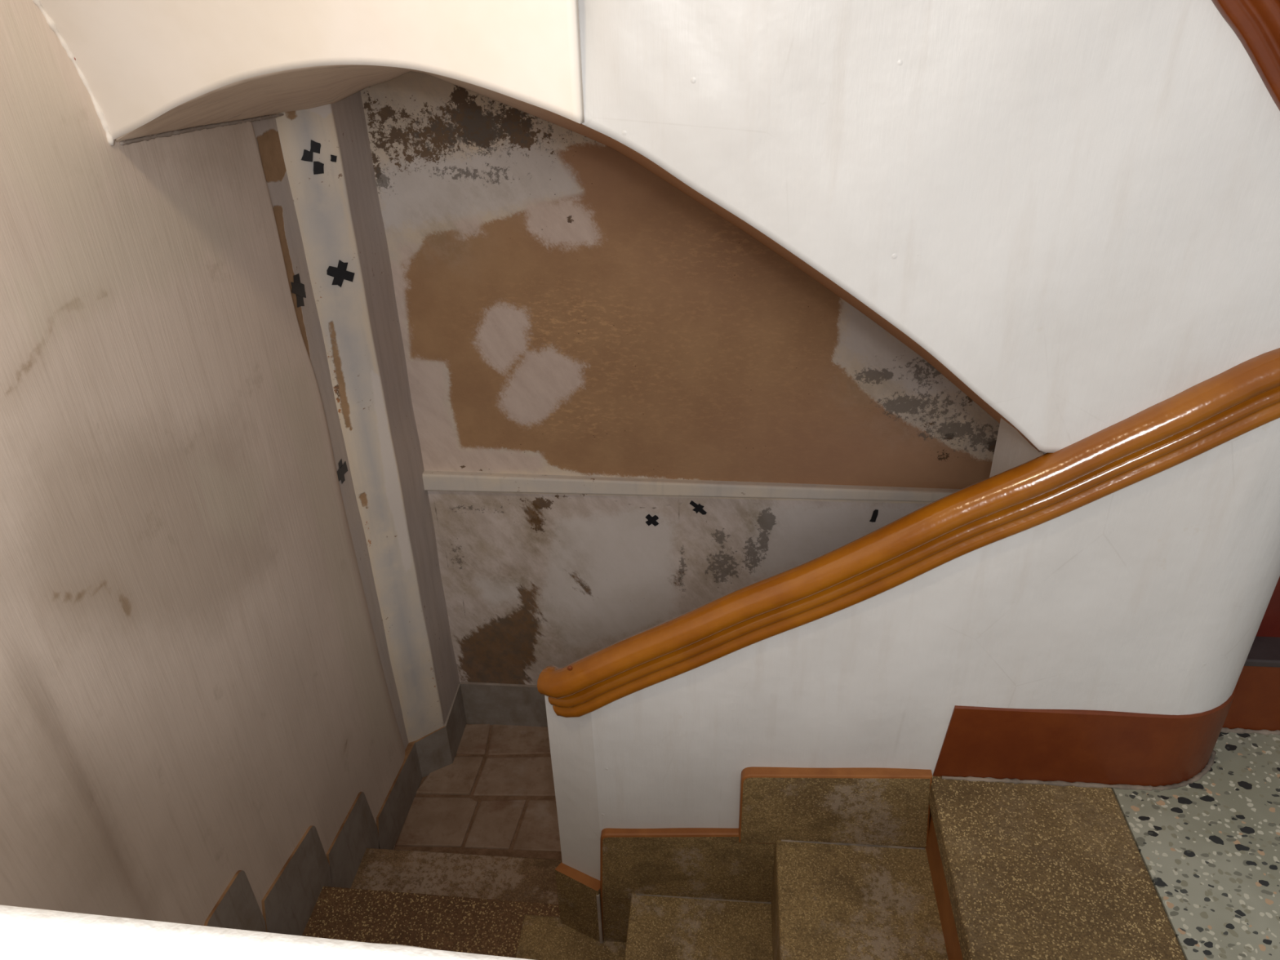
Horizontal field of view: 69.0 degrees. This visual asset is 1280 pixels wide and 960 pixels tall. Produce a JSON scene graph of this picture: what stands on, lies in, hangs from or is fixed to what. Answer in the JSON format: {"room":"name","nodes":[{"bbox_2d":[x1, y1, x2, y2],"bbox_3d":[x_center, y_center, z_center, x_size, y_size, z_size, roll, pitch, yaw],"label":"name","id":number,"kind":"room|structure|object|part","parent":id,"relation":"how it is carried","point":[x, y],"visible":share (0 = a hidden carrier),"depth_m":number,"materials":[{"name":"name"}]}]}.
{"room":"stairwell","nodes":[
{"label":"stairwell","id":0,"kind":"room"},
{"bbox_2d":[0,0,408,925],"bbox_3d":[-0.820,0.403,1.085,0.029,2.800,2.700,1,31,5],"label":"wall","id":1,"kind":"structure","parent":0,"point":[197,677],"depth_m":1.51,"materials":[{"name":"paint"}]},
{"bbox_2d":[290,273,306,307],"bbox_3d":[-0.732,-0.404,1.998,0.001,0.075,0.063,1,31,5],"label":"cross","id":2,"kind":"object","parent":1,"relation":"attached to","point":[298,288],"visible":1,"depth_m":2.00,"materials":[{"name":"black paint"}]},
{"bbox_2d":[337,458,347,483],"bbox_3d":[-0.719,-0.020,2.246,0.001,0.057,0.063,1,31,5],"label":"cross","id":3,"kind":"object","parent":1,"relation":"attached to","point":[343,468],"visible":1,"depth_m":2.25,"materials":[{"name":"black paint"}]},
{"bbox_2d":[0,905,532,959],"bbox_3d":[-0.227,1.033,0.882,1.268,1.894,0.127,1,31,5],"label":"wall","id":4,"kind":"structure","parent":0,"point":[25,933],"depth_m":0.46,"materials":[{"name":"paint"}]},
{"bbox_2d":[360,71,999,684],"bbox_3d":[0.716,-0.121,2.386,2.910,2.300,0.001,1,31,5],"label":"wall","id":5,"kind":"structure","parent":0,"point":[564,307],"depth_m":2.38,"materials":[{"name":"paint"}]},
{"bbox_2d":[275,90,459,742],"bbox_3d":[-0.630,-0.063,2.404,0.072,2.250,0.275,13,33,23],"label":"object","id":6,"kind":"structure","parent":5,"relation":"attached to","point":[338,210],"depth_m":2.27,"materials":[{"name":"paint"}]},
{"bbox_2d":[301,139,337,174],"bbox_3d":[-0.672,-0.677,1.950,0.074,0.070,0.003,-17,34,-25],"label":"cross","id":7,"kind":"object","parent":6,"relation":"attached to","point":[315,146],"visible":1,"depth_m":1.94,"materials":[{"name":"black paint"}]},
{"bbox_2d":[326,259,354,287],"bbox_3d":[-0.667,-0.460,2.078,0.061,0.062,0.001,-18,34,-26],"label":"cross","id":8,"kind":"object","parent":6,"relation":"attached to","point":[340,273],"visible":1,"depth_m":2.08,"materials":[{"name":"black paint"}]},
{"bbox_2d":[645,514,658,526],"bbox_3d":[0.034,0.112,2.593,0.038,0.040,0.001,1,31,5],"label":"cross","id":9,"kind":"object","parent":5,"relation":"attached to","point":[651,520],"visible":1,"depth_m":2.59,"materials":[{"name":"black paint"}]},
{"bbox_2d":[422,470,960,502],"bbox_3d":[0.452,0.025,2.492,2.350,0.056,0.030,1,31,5],"label":"trim","id":10,"kind":"structure","parent":5,"relation":"attached to","point":[433,480],"depth_m":2.52,"materials":[{"name":"paint"}]},
{"bbox_2d":[689,500,706,515],"bbox_3d":[0.160,0.076,2.559,0.048,0.045,0.001,1,31,5],"label":"cross","id":11,"kind":"object","parent":5,"relation":"attached to","point":[698,508],"visible":1,"depth_m":2.56,"materials":[{"name":"black paint"}]},
{"bbox_2d":[869,509,878,522],"bbox_3d":[0.633,0.097,2.522,0.021,0.041,0.001,1,31,5],"label":"cross","id":12,"kind":"object","parent":5,"relation":"attached to","point":[875,513],"visible":1,"depth_m":2.52,"materials":[{"name":"black paint"}]},
{"bbox_2d":[544,417,1279,880],"bbox_3d":[0.422,0.549,1.767,1.142,1.792,0.293,1,31,5],"label":"wall","id":13,"kind":"structure","parent":0,"point":[1152,595],"depth_m":1.42,"materials":[{"name":"white paint"}]},
{"bbox_2d":[537,0,1279,717],"bbox_3d":[0.413,-0.231,1.280,1.180,1.357,0.313,1,31,5],"label":"handrail","id":14,"kind":"object","parent":13,"relation":"on","point":[1244,397],"visible":1,"depth_m":1.29,"materials":[{"name":"brown wood"}]},
{"bbox_3d":[0.418,-0.008,1.412,1.178,0.839,0.313,1,31,5],"label":"rail","id":15,"kind":"part","parent":14,"relation":"part of","materials":[{"name":"brown wood"}]},
{"bbox_3d":[0.679,-0.461,0.984,0.627,0.673,0.137,-3,31,-3],"label":"rail","id":16,"kind":"part","parent":14,"relation":"part of","materials":[{"name":"brown wood"}]},
{"bbox_2d":[933,680,1238,791],"bbox_3d":[0.750,0.422,1.512,0.515,0.162,0.121,-7,31,-10],"label":"baseboard","id":17,"kind":"structure","parent":13,"relation":"attached to","point":[1077,748],"depth_m":1.50,"materials":[{"name":"red paint"}]},
{"bbox_2d":[1111,732,1279,959],"bbox_3d":[0.577,0.943,0.851,2.859,0.060,2.000,1,31,5],"label":"floor","id":18,"kind":"structure","parent":0,"point":[1209,846],"depth_m":1.42,"materials":[{"name":"stone"}]},
{"bbox_2d":[32,0,1279,735],"bbox_3d":[0.659,-0.457,1.434,2.891,1.763,1.385,1,31,5],"label":"staircase","id":19,"kind":"structure","parent":18,"relation":"on","point":[1068,210],"depth_m":1.08,"materials":[{"name":"white paint"}]},
{"bbox_3d":[0.431,-0.594,1.074,1.057,1.140,0.273,1,31,5],"label":"string panel","id":20,"kind":"part","parent":19,"relation":"part of","materials":[{"name":"white paint"}]},
{"bbox_2d":[204,681,1186,959],"bbox_3d":[0.341,0.889,1.914,2.225,1.064,1.913,1,31,5],"label":"staircase","id":21,"kind":"structure","parent":18,"relation":"attached to","point":[851,863],"depth_m":1.68,"materials":[{"name":"brown stone"}]}
]}

